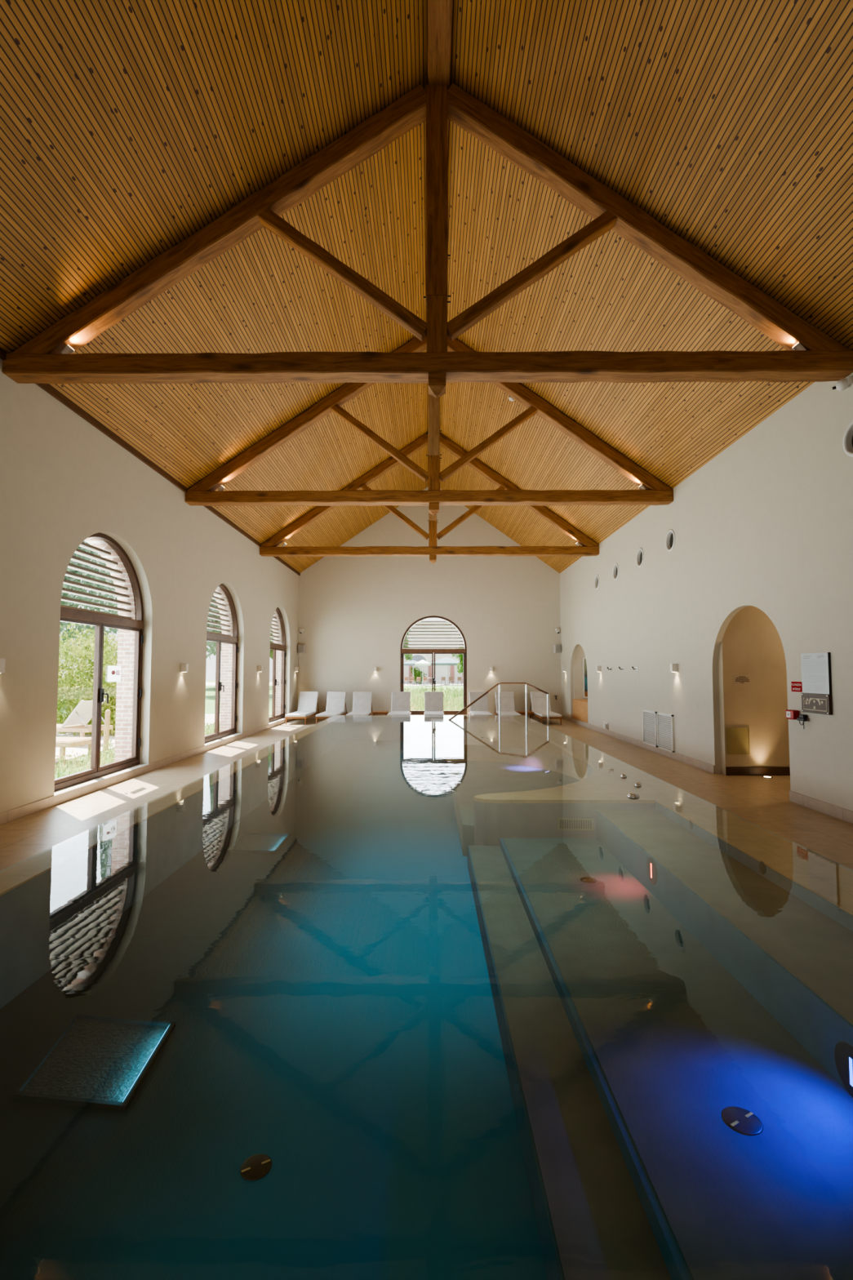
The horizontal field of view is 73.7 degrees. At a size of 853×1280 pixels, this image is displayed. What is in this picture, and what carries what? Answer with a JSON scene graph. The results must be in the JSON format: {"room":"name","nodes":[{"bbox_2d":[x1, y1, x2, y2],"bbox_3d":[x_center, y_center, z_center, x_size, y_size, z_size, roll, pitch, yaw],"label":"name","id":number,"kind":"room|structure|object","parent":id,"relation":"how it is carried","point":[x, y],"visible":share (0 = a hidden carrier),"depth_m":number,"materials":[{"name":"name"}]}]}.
{"room":"indoor swimming pool","nodes":[
{"label":"indoor swimming pool","id":0,"kind":"room"},
{"bbox_2d":[0,358,298,813],"bbox_3d":[-4.250,-0.424,7.185,0.230,4.605,22.250,0,-3,0],"label":"wall","id":1,"kind":"structure","parent":0,"point":[64,482],"depth_m":7.45,"materials":[{"name":"paint"}]},
{"bbox_2d":[0,657,5,673],"bbox_3d":[-4.096,0.245,5.420,0.100,0.144,0.090,0,-3,0],"label":"wall sconce","id":2,"kind":"object","parent":1,"relation":"attached to","point":[2,660],"visible":1,"depth_m":5.43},
{"bbox_2d":[53,532,143,791],"bbox_3d":[-4.352,0.190,7.468,0.323,3.188,2.116,0,-3,0],"label":"window","id":3,"kind":"structure","parent":1,"relation":"in","point":[100,620],"depth_m":7.57,"materials":[{"name":"brown metal"}]},
{"bbox_2d":[106,665,120,681],"bbox_3d":[-4.287,0.463,7.813,0.003,0.220,0.330,0,-3,0],"label":"paper notice","id":4,"kind":"object","parent":3,"relation":"attached to","point":[113,672],"visible":1,"depth_m":7.80,"materials":[{"name":"white paper"}]},
{"bbox_2d":[0,718,296,824],"bbox_3d":[-4.127,1.814,6.938,0.018,0.108,22.000,0,-3,0],"label":"baseboard","id":5,"kind":"structure","parent":1,"relation":"attached to","point":[6,816],"depth_m":7.41,"materials":[{"name":"stone"}]},
{"bbox_2d":[0,347,300,575],"bbox_3d":[-4.119,-2.688,7.182,0.035,0.075,22.000,0,-3,0],"label":"trim","id":6,"kind":"structure","parent":1,"relation":"attached to","point":[47,388],"depth_m":7.72,"materials":[{"name":"wood"}]},
{"bbox_2d":[180,663,188,672],"bbox_3d":[-4.070,0.470,9.564,0.100,0.144,0.090,0,-3,0],"label":"wall sconce","id":7,"kind":"object","parent":1,"relation":"attached to","point":[184,667],"visible":1,"depth_m":9.52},
{"bbox_2d":[204,583,238,742],"bbox_3d":[-4.325,0.418,11.682,0.323,3.188,2.116,0,-3,0],"label":"window","id":8,"kind":"structure","parent":1,"relation":"in","point":[218,637],"depth_m":12.01,"materials":[{"name":"brown metal"}]},
{"bbox_2d":[268,607,285,722],"bbox_3d":[-4.299,0.646,15.886,0.323,3.188,2.116,0,-3,0],"label":"window","id":9,"kind":"structure","parent":1,"relation":"in","point":[274,646],"depth_m":16.39,"materials":[{"name":"brown metal"}]},
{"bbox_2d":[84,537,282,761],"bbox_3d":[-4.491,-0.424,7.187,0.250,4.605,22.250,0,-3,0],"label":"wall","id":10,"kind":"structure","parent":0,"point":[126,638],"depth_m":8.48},
{"bbox_2d":[0,745,546,1279],"bbox_3d":[-0.067,2.093,5.545,4.505,0.200,16.700,0,-3,0],"label":"floor","id":11,"kind":"structure","parent":0,"point":[344,1033],"depth_m":2.29,"materials":[{"name":"tile"}]},
{"bbox_2d":[11,1012,175,1111],"bbox_3d":[-1.437,1.815,2.484,0.566,0.023,0.601,0,-3,0],"label":"panel","id":12,"kind":"object","parent":11,"relation":"on","point":[98,1061],"visible":1,"depth_m":2.44,"materials":[{"name":"stone"}]},
{"bbox_2d":[92,789,331,937],"bbox_3d":[-1.680,2.010,5.861,0.875,0.001,4.500,0,-3,0],"label":"shelf","id":13,"kind":"object","parent":11,"relation":"on","point":[207,895],"visible":1,"depth_m":4.49,"materials":[{"name":"stone"}]},
{"bbox_2d":[225,832,290,853],"bbox_3d":[-1.652,1.981,5.570,0.516,0.023,0.613,0,-3,0],"label":"panel","id":14,"kind":"object","parent":13,"relation":"on","point":[246,842],"visible":1,"depth_m":5.55,"materials":[{"name":"stone"}]},
{"bbox_2d":[240,1153,271,1181],"bbox_3d":[-0.581,1.795,1.939,0.104,0.006,0.104,0,-3,0],"label":"inlet","id":15,"kind":"object","parent":11,"relation":"on","point":[256,1166],"visible":1,"depth_m":1.94,"materials":[{"name":"metal"}]},
{"bbox_2d":[435,746,586,780],"bbox_3d":[1.061,1.992,10.426,1.950,0.530,6.750,0,-3,0],"label":"platform","id":16,"kind":"object","parent":11,"relation":"on","point":[560,762],"visible":0.22,"depth_m":8.45,"materials":[{"name":"stone"}]},
{"bbox_2d":[474,763,655,846],"bbox_3d":[1.218,1.744,5.982,1.580,0.545,2.150,0,-3,0],"label":"wall","id":17,"kind":"structure","parent":11,"relation":"on","point":[493,822],"depth_m":4.92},
{"bbox_2d":[474,760,657,803],"bbox_3d":[1.218,1.456,5.997,1.580,0.030,2.150,0,-3,0],"label":"ledge","id":18,"kind":"object","parent":17,"relation":"on","point":[600,787],"depth_m":5.16,"materials":[{"name":"stone"}]},
{"bbox_2d":[557,817,594,830],"bbox_3d":[1.286,1.588,4.905,0.310,0.100,0.014,0,-3,0],"label":"air vent","id":19,"kind":"object","parent":17,"relation":"in","point":[563,824],"visible":1,"depth_m":4.90,"materials":[{"name":"paint"}]},
{"bbox_2d":[468,845,671,1279],"bbox_3d":[0.485,1.663,1.119,0.285,0.180,7.620,0,-3,0],"label":"step","id":20,"kind":"structure","parent":11,"relation":"on","point":[602,1229],"depth_m":1.93,"materials":[{"name":"tile"}]},
{"bbox_2d":[467,810,852,1279],"bbox_3d":[0.890,1.510,1.124,1.115,0.486,7.620,0,-3,0],"label":"ledge","id":21,"kind":"object","parent":11,"relation":"on","point":[810,1020],"visible":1,"depth_m":2.31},
{"bbox_2d":[646,856,657,884],"bbox_3d":[1.450,1.486,3.666,0.006,0.170,0.170,0,-3,0],"label":"lamp","id":22,"kind":"object","parent":21,"relation":"attached to","point":[651,864],"visible":1,"depth_m":3.66,"materials":[{"name":"black metal"}]},
{"bbox_2d":[834,1041,852,1097],"bbox_3d":[1.439,1.461,1.925,0.006,0.170,0.170,0,-3,0],"label":"lamp","id":23,"kind":"object","parent":21,"relation":"attached to","point":[843,1051],"visible":1,"depth_m":1.95,"materials":[{"name":"black metal"}]},
{"bbox_2d":[596,809,852,1024],"bbox_3d":[1.702,1.508,1.119,0.510,0.490,7.620,0,-3,0],"label":"bench","id":24,"kind":"object","parent":11,"relation":"on","point":[812,946],"visible":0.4,"depth_m":2.88,"materials":[{"name":"stone"}]},
{"bbox_2d":[0,0,852,573],"bbox_3d":[0.021,-4.118,7.333,8.913,3.262,22.200,0,-3,0],"label":"ceiling","id":25,"kind":"structure","parent":0,"point":[128,128],"depth_m":5.42,"materials":[{"name":"wood"}]},
{"bbox_2d":[2,83,852,397],"bbox_3d":[0.013,-3.987,5.714,8.312,3.210,0.227,0,-3,0],"label":"roof truss","id":26,"kind":"object","parent":25,"relation":"attached to","point":[40,360],"visible":0.99,"depth_m":5.62,"materials":[{"name":"brown wood"}]},
{"bbox_2d":[60,344,74,354],"bbox_3d":[-3.555,-2.856,5.635,0.122,0.126,0.075,0,-3,0],"label":"uplight","id":27,"kind":"object","parent":26,"relation":"on","point":[68,349],"visible":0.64,"depth_m":5.61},
{"bbox_2d":[185,336,673,515],"bbox_3d":[0.039,-3.745,9.857,8.312,3.245,0.227,0,-3,0],"label":"roof truss","id":28,"kind":"object","parent":25,"relation":"attached to","point":[656,492],"visible":0.91,"depth_m":9.73,"materials":[{"name":"brown wood"}]},
{"bbox_2d":[259,433,599,564],"bbox_3d":[0.066,-3.501,14.090,8.312,3.275,0.227,0,-3,0],"label":"roof truss","id":29,"kind":"object","parent":25,"relation":"attached to","point":[589,547],"visible":0.8,"depth_m":13.95,"materials":[{"name":"brown wood"}]},
{"bbox_2d":[427,0,453,153],"bbox_3d":[0.134,-5.533,7.309,0.228,0.146,21.980,0,-3,0],"label":"ridge beam","id":30,"kind":"structure","parent":25,"relation":"attached to","point":[440,12],"depth_m":5.30,"materials":[{"name":"brown wood"}]},
{"bbox_2d":[0,718,852,873],"bbox_3d":[1.805,1.924,7.045,12.880,0.100,22.300,0,-3,0],"label":"floor","id":31,"kind":"structure","parent":0,"point":[764,803],"depth_m":6.72,"materials":[{"name":"stone"}]},
{"bbox_2d":[284,691,319,724],"bbox_3d":[-3.615,1.973,16.701,0.606,0.856,1.920,0,-3,1],"label":"sun lounger","id":32,"kind":"object","parent":31,"relation":"on","point":[308,700],"visible":0.95,"depth_m":17.20,"materials":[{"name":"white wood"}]},
{"bbox_2d":[285,711,316,716],"bbox_3d":[-3.618,2.135,16.472,0.570,0.073,1.480,0,-3,1],"label":"seat cushion","id":33,"kind":"object","parent":32,"relation":"on","point":[298,713],"depth_m":16.17,"materials":[{"name":"fabric"}]},
{"bbox_2d":[297,697,317,711],"bbox_3d":[-3.607,1.896,17.308,0.570,0.606,0.336,0,-3,1],"label":"cushion","id":34,"kind":"object","parent":32,"relation":"on","point":[304,704],"depth_m":17.23,"materials":[{"name":"fabric"}]},
{"bbox_2d":[315,691,347,724],"bbox_3d":[-2.766,1.972,16.695,0.606,0.856,1.920,0,-3,1],"label":"sun lounger","id":35,"kind":"object","parent":31,"relation":"on","point":[335,700],"visible":0.79,"depth_m":17.22,"materials":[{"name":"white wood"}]},
{"bbox_2d":[315,711,344,716],"bbox_3d":[-2.770,2.135,16.466,0.570,0.073,1.480,0,-3,1],"label":"seat cushion","id":36,"kind":"object","parent":35,"relation":"on","point":[326,713],"depth_m":16.17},
{"bbox_2d":[325,697,345,711],"bbox_3d":[-2.754,1.896,17.303,0.570,0.606,0.336,0,-3,1],"label":"cushion","id":37,"kind":"object","parent":35,"relation":"on","point":[332,704],"depth_m":17.23,"materials":[{"name":"fabric"}]},
{"bbox_2d":[346,691,372,715],"bbox_3d":[-1.955,1.972,16.690,0.606,0.856,1.920,0,-3,0],"label":"sun lounger","id":38,"kind":"object","parent":31,"relation":"on","point":[362,700],"visible":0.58,"depth_m":17.24,"materials":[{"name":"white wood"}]},
{"bbox_2d":[346,711,371,715],"bbox_3d":[-1.955,2.135,16.461,0.570,0.073,1.480,0,-3,0],"label":"seat cushion","id":39,"kind":"object","parent":38,"relation":"on","point":[353,713],"depth_m":16.25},
{"bbox_2d":[352,697,371,711],"bbox_3d":[-1.955,1.896,17.298,0.570,0.606,0.336,0,-3,0],"label":"cushion","id":40,"kind":"object","parent":38,"relation":"on","point":[358,704],"depth_m":17.22,"materials":[{"name":"fabric"}]},
{"bbox_2d":[386,691,411,715],"bbox_3d":[-0.796,1.972,16.683,0.606,0.856,1.920,0,-3,1],"label":"sun lounger","id":41,"kind":"object","parent":31,"relation":"on","point":[400,704],"visible":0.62,"depth_m":17.24,"materials":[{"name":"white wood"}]},
{"bbox_2d":[386,711,409,715],"bbox_3d":[-0.801,2.135,16.454,0.570,0.073,1.480,0,-3,1],"label":"seat cushion","id":42,"kind":"object","parent":41,"relation":"on","point":[393,713],"depth_m":16.25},
{"bbox_2d":[391,697,410,711],"bbox_3d":[-0.782,1.895,17.290,0.570,0.606,0.336,0,-3,1],"label":"cushion","id":43,"kind":"object","parent":41,"relation":"on","point":[397,704],"depth_m":17.22,"materials":[{"name":"fabric"}]},
{"bbox_2d":[0,747,852,915],"bbox_3d":[0.021,1.609,5.621,4.710,0.375,17.000,0,-3,0],"label":"pool coping","id":44,"kind":"object","parent":31,"relation":"on","point":[833,882],"visible":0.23,"depth_m":3.84,"materials":[{"name":"stone"}]},
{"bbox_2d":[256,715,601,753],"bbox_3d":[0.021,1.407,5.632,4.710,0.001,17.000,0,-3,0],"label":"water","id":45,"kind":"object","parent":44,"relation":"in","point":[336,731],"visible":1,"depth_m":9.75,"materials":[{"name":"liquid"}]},
{"bbox_2d":[423,691,444,715],"bbox_3d":[0.225,1.971,16.677,0.606,0.856,1.920,0,-3,0],"label":"sun lounger","id":46,"kind":"object","parent":31,"relation":"on","point":[433,700],"visible":0.69,"depth_m":17.23,"materials":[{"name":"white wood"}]},
{"bbox_2d":[424,697,443,711],"bbox_3d":[0.228,1.895,17.284,0.570,0.606,0.336,0,-3,0],"label":"cushion","id":47,"kind":"object","parent":46,"relation":"on","point":[430,704],"depth_m":17.22,"materials":[{"name":"fabric"}]},
{"bbox_2d":[424,711,444,715],"bbox_3d":[0.224,2.134,16.448,0.570,0.073,1.480,0,-3,0],"label":"seat cushion","id":48,"kind":"object","parent":46,"relation":"on","point":[426,713],"depth_m":16.25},
{"bbox_2d":[468,691,493,715],"bbox_3d":[1.585,1.971,16.668,0.606,0.856,1.920,0,-3,1],"label":"sun lounger","id":49,"kind":"object","parent":31,"relation":"on","point":[481,707],"visible":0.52,"depth_m":17.20,"materials":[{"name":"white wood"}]},
{"bbox_2d":[469,697,488,711],"bbox_3d":[1.591,1.895,17.276,0.570,0.606,0.336,0,-3,1],"label":"cushion","id":50,"kind":"object","parent":49,"relation":"on","point":[482,704],"depth_m":17.19,"materials":[{"name":"fabric"}]},
{"bbox_2d":[470,711,493,715],"bbox_3d":[1.582,2.134,16.439,0.570,0.073,1.480,0,-3,1],"label":"seat cushion","id":51,"kind":"object","parent":49,"relation":"on","point":[472,713],"depth_m":16.25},
{"bbox_2d":[448,682,549,726],"bbox_3d":[1.721,1.580,12.954,2.506,1.226,0.593,1,-3,-11],"label":"handrail","id":52,"kind":"object","parent":31,"relation":"on","point":[500,683],"visible":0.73,"depth_m":13.10,"materials":[{"name":"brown metal"}]},
{"bbox_2d":[493,691,521,715],"bbox_3d":[2.374,1.970,16.663,0.606,0.856,1.920,0,-3,1],"label":"sun lounger","id":53,"kind":"object","parent":31,"relation":"on","point":[507,698],"visible":0.66,"depth_m":17.21,"materials":[{"name":"white fabric"}]},
{"bbox_2d":[495,697,515,711],"bbox_3d":[2.388,1.894,17.271,0.570,0.606,0.336,0,-3,1],"label":"cushion","id":54,"kind":"object","parent":53,"relation":"on","point":[506,704],"depth_m":17.20,"materials":[{"name":"fabric"}]},
{"bbox_2d":[496,711,521,715],"bbox_3d":[2.369,2.134,16.434,0.570,0.073,1.480,0,-3,1],"label":"seat cushion","id":55,"kind":"object","parent":53,"relation":"on","point":[502,713],"depth_m":16.25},
{"bbox_2d":[529,691,562,724],"bbox_3d":[3.465,1.970,16.657,0.606,0.856,1.920,0,-3,0],"label":"sun lounger","id":56,"kind":"object","parent":31,"relation":"on","point":[539,699],"visible":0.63,"depth_m":17.16,"materials":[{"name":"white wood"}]},
{"bbox_2d":[531,697,551,711],"bbox_3d":[3.468,1.894,17.264,0.570,0.606,0.336,0,-3,0],"label":"cushion","id":57,"kind":"object","parent":56,"relation":"on","point":[537,704],"depth_m":17.20,"materials":[{"name":"fabric"}]},
{"bbox_2d":[532,711,561,717],"bbox_3d":[3.463,2.133,16.427,0.570,0.073,1.480,0,-3,0],"label":"seat cushion","id":58,"kind":"object","parent":56,"relation":"on","point":[537,713],"depth_m":15.94,"materials":[{"name":"fabric"}]},
{"bbox_2d":[0,748,852,1008],"bbox_3d":[-0.067,1.762,5.568,4.125,0.663,16.510,0,-3,0],"label":"wall","id":59,"kind":"structure","parent":0,"point":[46,917],"depth_m":3.76,"materials":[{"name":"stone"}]},
{"bbox_2d":[758,861,765,874],"bbox_3d":[1.965,1.334,3.330,0.004,0.070,0.070,0,-3,0],"label":"jet","id":60,"kind":"object","parent":59,"relation":"attached to","point":[762,866],"visible":1,"depth_m":3.33,"materials":[{"name":"metal"}]},
{"bbox_2d":[297,486,561,715],"bbox_3d":[0.089,-1.285,18.156,8.313,7.510,0.120,0,-3,0],"label":"wall","id":61,"kind":"structure","parent":0,"point":[355,613],"depth_m":18.08,"materials":[{"name":"paint"}]},
{"bbox_2d":[400,615,466,715],"bbox_3d":[0.226,0.795,18.083,2.096,3.128,0.323,0,-3,0],"label":"window","id":62,"kind":"structure","parent":61,"relation":"in","point":[403,650],"depth_m":18.03,"materials":[{"name":"brown metal"}]},
{"bbox_2d":[448,760,579,856],"bbox_3d":[1.170,1.934,7.048,1.650,0.280,3.790,0,-3,0],"label":"floor","id":63,"kind":"structure","parent":0,"point":[468,779],"depth_m":7.20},
{"bbox_2d":[573,644,587,699],"bbox_3d":[5.316,0.898,16.763,1.978,3.000,0.160,0,-3,0],"label":"wall","id":64,"kind":"structure","parent":0,"point":[578,664],"depth_m":16.68,"materials":[{"name":"paint"}]},
{"bbox_2d":[582,657,587,697],"bbox_3d":[4.904,1.103,16.659,0.640,1.180,0.029,0,-3,0],"label":"framed painting","id":65,"kind":"object","parent":64,"relation":"attached to","point":[584,664],"visible":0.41,"depth_m":16.66,"materials":[{"name":"white paint"}]},
{"bbox_2d":[502,837,852,1279],"bbox_3d":[1.040,1.628,1.117,0.815,0.250,7.620,0,-3,0],"label":"floor","id":66,"kind":"structure","parent":0,"point":[677,1040],"depth_m":1.99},
{"bbox_2d":[580,876,596,883],"bbox_3d":[1.115,1.652,3.920,0.110,0.006,0.110,0,-3,0],"label":"inlet","id":67,"kind":"object","parent":66,"relation":"on","point":[585,879],"visible":1,"depth_m":3.91,"materials":[{"name":"metal"}]},
{"bbox_2d":[721,1106,763,1135],"bbox_3d":[1.012,1.538,1.823,0.116,0.006,0.116,0,-3,0],"label":"inlet","id":68,"kind":"object","parent":66,"relation":"on","point":[743,1121],"visible":1,"depth_m":1.82,"materials":[{"name":"metal"}]},
{"bbox_2d":[560,373,852,811],"bbox_3d":[4.385,-0.424,7.006,0.417,4.625,22.000,0,-3,0],"label":"wall","id":69,"kind":"structure","parent":0,"point":[766,524],"depth_m":7.81,"materials":[{"name":"paint"}]},
{"bbox_2d":[613,563,618,580],"bbox_3d":[4.235,-1.519,12.634,0.083,0.380,0.380,0,-3,0],"label":"air vent","id":70,"kind":"object","parent":69,"relation":"in","point":[615,569],"visible":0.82,"depth_m":12.73,"materials":[{"name":"white paint"}]},
{"bbox_2d":[636,547,644,567],"bbox_3d":[4.226,-1.618,11.175,0.083,0.380,0.380,0,-3,0],"label":"air vent","id":71,"kind":"object","parent":69,"relation":"in","point":[640,554],"visible":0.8,"depth_m":11.27,"materials":[{"name":"white paint"}]},
{"bbox_2d":[642,709,657,746],"bbox_3d":[4.181,1.640,10.641,0.032,0.635,0.640,0,-3,0],"label":"air vent","id":72,"kind":"object","parent":69,"relation":"in","point":[649,717],"visible":1,"depth_m":10.63,"materials":[{"name":"metal"}]},
{"bbox_2d":[656,711,675,752],"bbox_3d":[4.177,1.603,9.947,0.032,0.635,0.650,0,-3,0],"label":"air vent","id":73,"kind":"object","parent":69,"relation":"in","point":[665,722],"visible":1,"depth_m":9.93,"materials":[{"name":"metal"}]},
{"bbox_2d":[665,528,675,551],"bbox_3d":[4.217,-1.710,9.771,0.083,0.380,0.380,0,-3,0],"label":"air vent","id":74,"kind":"object","parent":69,"relation":"in","point":[670,536],"visible":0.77,"depth_m":9.86,"materials":[{"name":"white paint"}]},
{"bbox_2d":[670,663,678,672],"bbox_3d":[4.143,0.468,9.518,0.100,0.144,0.090,0,-3,0],"label":"wall sconce","id":75,"kind":"object","parent":69,"relation":"attached to","point":[673,667],"visible":1,"depth_m":9.48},
{"bbox_2d":[561,714,852,823],"bbox_3d":[4.168,1.805,6.886,0.018,0.120,22.000,0,-3,0],"label":"baseboard","id":76,"kind":"structure","parent":69,"relation":"attached to","point":[831,810],"depth_m":8.52,"materials":[{"name":"stone"}]},
{"bbox_2d":[785,709,799,719],"bbox_3d":[4.133,0.842,6.427,0.080,0.104,0.144,0,-3,0],"label":"fire alarm","id":77,"kind":"object","parent":69,"relation":"attached to","point":[790,713],"visible":0.94,"depth_m":6.37,"materials":[{"name":"red plastic"}]},
{"bbox_2d":[791,681,802,692],"bbox_3d":[4.170,0.526,6.406,0.006,0.112,0.184,0,-3,0],"label":"sign","id":78,"kind":"object","parent":69,"relation":"attached to","point":[796,686],"visible":1,"depth_m":6.40,"materials":[{"name":"red paint"}]},
{"bbox_2d":[796,714,807,728],"bbox_3d":[4.141,0.897,6.257,0.061,0.155,0.124,0,-3,0],"label":"hook","id":79,"kind":"object","parent":69,"relation":"attached to","point":[803,717],"visible":1,"depth_m":6.23,"materials":[{"name":"black metal"}]},
{"bbox_2d":[800,652,831,694],"bbox_3d":[4.159,0.354,6.076,0.023,0.432,0.432,0,-3,0],"label":"board","id":80,"kind":"object","parent":69,"relation":"attached to","point":[816,678],"visible":1,"depth_m":6.05,"materials":[{"name":"paper"}]},
{"bbox_2d":[802,660,827,691],"bbox_3d":[4.148,0.380,6.082,0.001,0.323,0.380,0,-3,0],"label":"print","id":81,"kind":"object","parent":80,"relation":"attached to","point":[815,673],"depth_m":6.07},
{"bbox_2d":[801,693,832,715],"bbox_3d":[4.152,0.676,6.059,0.037,0.210,0.432,0,-3,0],"label":"board","id":82,"kind":"object","parent":69,"relation":"attached to","point":[822,704],"visible":1,"depth_m":6.02,"materials":[{"name":"metal"}]},
{"bbox_2d":[832,377,852,391],"bbox_3d":[4.101,-2.520,5.616,0.130,0.110,0.114,0,-3,0],"label":"security camera","id":83,"kind":"object","parent":69,"relation":"attached to","point":[842,384],"visible":1,"depth_m":5.58,"materials":[{"name":"white paint"}]},
{"bbox_2d":[843,419,852,457],"bbox_3d":[4.190,-1.966,5.488,0.083,0.380,0.380,0,-3,0],"label":"air vent","id":84,"kind":"object","parent":69,"relation":"in","point":[848,435],"visible":1,"depth_m":5.63,"materials":[{"name":"white paint"}]},
{"bbox_2d":[718,605,790,775],"bbox_3d":[6.163,0.488,8.267,3.778,2.900,0.160,0,-3,0],"label":"wall","id":85,"kind":"structure","parent":0,"point":[752,644],"depth_m":8.19,"materials":[{"name":"paint"}]},
{"bbox_2d":[725,728,750,754],"bbox_3d":[4.456,1.446,8.142,0.332,0.376,0.009,0,-3,0],"label":"access panel","id":86,"kind":"object","parent":85,"relation":"attached to","point":[737,740],"visible":1,"depth_m":8.14,"materials":[{"name":"paint"}]},
{"bbox_2d":[733,674,751,686],"bbox_3d":[4.548,0.584,8.190,0.250,0.170,0.004,0,-3,0],"label":"notice sign","id":87,"kind":"object","parent":85,"relation":"attached to","point":[740,680],"visible":1,"depth_m":8.19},
{"bbox_2d":[735,677,749,683],"bbox_3d":[4.548,0.571,8.189,0.200,0.094,0.001,0,-3,0],"label":"print","id":88,"kind":"object","parent":87,"relation":"attached to","point":[738,680],"depth_m":8.19},
{"bbox_2d":[725,766,790,775],"bbox_3d":[6.163,1.871,8.103,3.776,0.120,0.018,0,-3,0],"label":"baseboard","id":89,"kind":"structure","parent":85,"relation":"attached to","point":[730,771],"depth_m":8.10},
{"label":"outside","id":90,"kind":"structure","parent":0,"visible":0},
{"bbox_2d":[205,682,463,685],"bbox_3d":[0.419,5.136,66.819,60.000,0.030,18.000,0,-3,0],"label":"terrace","id":91,"kind":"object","parent":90,"point":[206,683],"visible":0.14,"depth_m":62.49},
{"bbox_2d":[409,666,426,684],"bbox_3d":[-0.935,4.040,64.977,1.588,2.131,2.129,1,-3,-25],"label":"shrub","id":92,"kind":"object","parent":91,"relation":"on","point":[417,673],"visible":0.7,"depth_m":64.55,"materials":[{"name":"green plant"}]},
{"bbox_2d":[414,659,430,685],"bbox_3d":[-0.385,3.334,58.309,1.600,2.650,1.600,0,-3,0],"label":"parasol","id":93,"kind":"object","parent":91,"relation":"on","point":[422,662],"visible":1,"depth_m":57.76,"materials":[{"name":"white fabric"}]},
{"bbox_2d":[404,617,464,683],"bbox_3d":[0.436,-0.019,69.902,18.600,10.600,4.400,0,-3,0],"label":"building","id":94,"kind":"structure","parent":91,"relation":"on","point":[440,670],"depth_m":68.11,"materials":[{"name":"stone"}]},
{"bbox_2d":[408,665,413,682],"bbox_3d":[-1.800,3.977,67.866,0.550,2.200,0.058,0,-3,0],"label":"shutter","id":95,"kind":"object","parent":94,"relation":"hanging from","point":[411,674],"depth_m":67.83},
{"bbox_2d":[449,665,454,682],"bbox_3d":[3.075,3.975,67.835,0.500,2.200,0.058,0,-3,0],"label":"shutter","id":96,"kind":"object","parent":94,"relation":"hanging from","point":[451,667],"depth_m":67.81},
{"bbox_2d":[430,657,459,684],"bbox_3d":[2.131,3.299,60.899,3.500,3.000,3.500,0,-3,0],"label":"parasol","id":97,"kind":"object","parent":91,"relation":"on","point":[446,661],"visible":0.75,"depth_m":59.60,"materials":[{"name":"fabric"}]},
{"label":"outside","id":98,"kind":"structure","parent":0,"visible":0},
{"bbox_2d":[54,680,463,778],"bbox_3d":[-4.781,3.472,34.894,130.000,0.100,110.000,0,-3,0],"label":"lawn","id":99,"kind":"structure","parent":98,"point":[210,690],"depth_m":29.05,"materials":[{"name":"plant"}]},
{"bbox_2d":[56,622,118,736],"bbox_3d":[-8.613,0.908,14.595,3.602,2.848,3.781,0,-3,-7],"label":"tree","id":100,"kind":"object","parent":99,"relation":"on","point":[73,688],"visible":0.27,"depth_m":13.73,"materials":[{"name":"green plant"}]},
{"bbox_2d":[59,540,118,662],"bbox_3d":[-19.875,-2.771,27.876,11.533,11.656,9.808,-2,-4,36],"label":"tree","id":101,"kind":"object","parent":99,"relation":"on","point":[64,624],"visible":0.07,"depth_m":26.67,"materials":[{"name":"green plant"}]},
{"bbox_2d":[54,721,214,778],"bbox_3d":[-5.246,1.905,9.932,1.257,0.329,8.163,0,-3,0],"label":"grass","id":102,"kind":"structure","parent":99,"relation":"on","point":[104,757],"depth_m":8.70,"materials":[{"name":"plant"}]},
{"bbox_2d":[206,595,273,660],"bbox_3d":[-13.417,-1.760,35.961,7.934,10.511,9.032,0,-3,0],"label":"tree","id":103,"kind":"object","parent":99,"relation":"on","point":[213,643],"visible":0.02,"depth_m":35.65,"materials":[{"name":"green plant"}]},
{"bbox_2d":[402,628,413,661],"bbox_3d":[-2.112,1.381,49.950,1.872,5.753,2.008,0,-3,0],"label":"slim tree","id":104,"kind":"object","parent":99,"relation":"on","point":[408,656],"visible":0.22,"depth_m":49.98,"materials":[{"name":"green plant"}]},
{"bbox_2d":[404,686,463,711],"bbox_3d":[0.665,2.758,28.107,10.401,0.606,19.563,0,-3,0],"label":"meadow grass","id":105,"kind":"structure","parent":99,"relation":"on","point":[455,700],"depth_m":24.84,"materials":[{"name":"plant"}]},
{"bbox_2d":[451,645,463,674],"bbox_3d":[3.816,2.572,57.872,1.862,4.229,3.051,-2,-4,33],"label":"slim tree","id":106,"kind":"object","parent":99,"relation":"on","point":[460,669],"visible":0.34,"depth_m":57.52,"materials":[{"name":"green plant"}]},
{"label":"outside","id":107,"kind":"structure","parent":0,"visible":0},
{"bbox_2d":[55,714,271,763],"bbox_3d":[-7.253,1.926,7.452,3.800,0.020,25.000,0,-3,0],"label":"path","id":108,"kind":"structure","parent":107,"point":[209,718],"depth_m":11.87,"materials":[{"name":"stone"}]},
{"bbox_2d":[55,736,91,764],"bbox_3d":[-6.635,1.646,9.584,1.950,0.769,0.700,0,-3,7],"label":"lounger","id":109,"kind":"object","parent":108,"relation":"on","point":[62,743],"visible":0.39,"depth_m":9.28,"materials":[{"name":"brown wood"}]},
{"bbox_2d":[56,698,112,746],"bbox_3d":[-7.650,1.693,11.878,1.950,0.924,0.700,-1,-3,11],"label":"lounger","id":110,"kind":"object","parent":108,"relation":"on","point":[77,720],"visible":0.41,"depth_m":11.65,"materials":[{"name":"brown wood"}]},
{"bbox_2d":[102,709,110,751],"bbox_3d":[-6.025,1.702,10.711,0.114,0.781,0.099,0,-3,0],"label":"wooden post","id":111,"kind":"object","parent":108,"relation":"on","point":[107,717],"visible":0.82,"depth_m":10.68,"materials":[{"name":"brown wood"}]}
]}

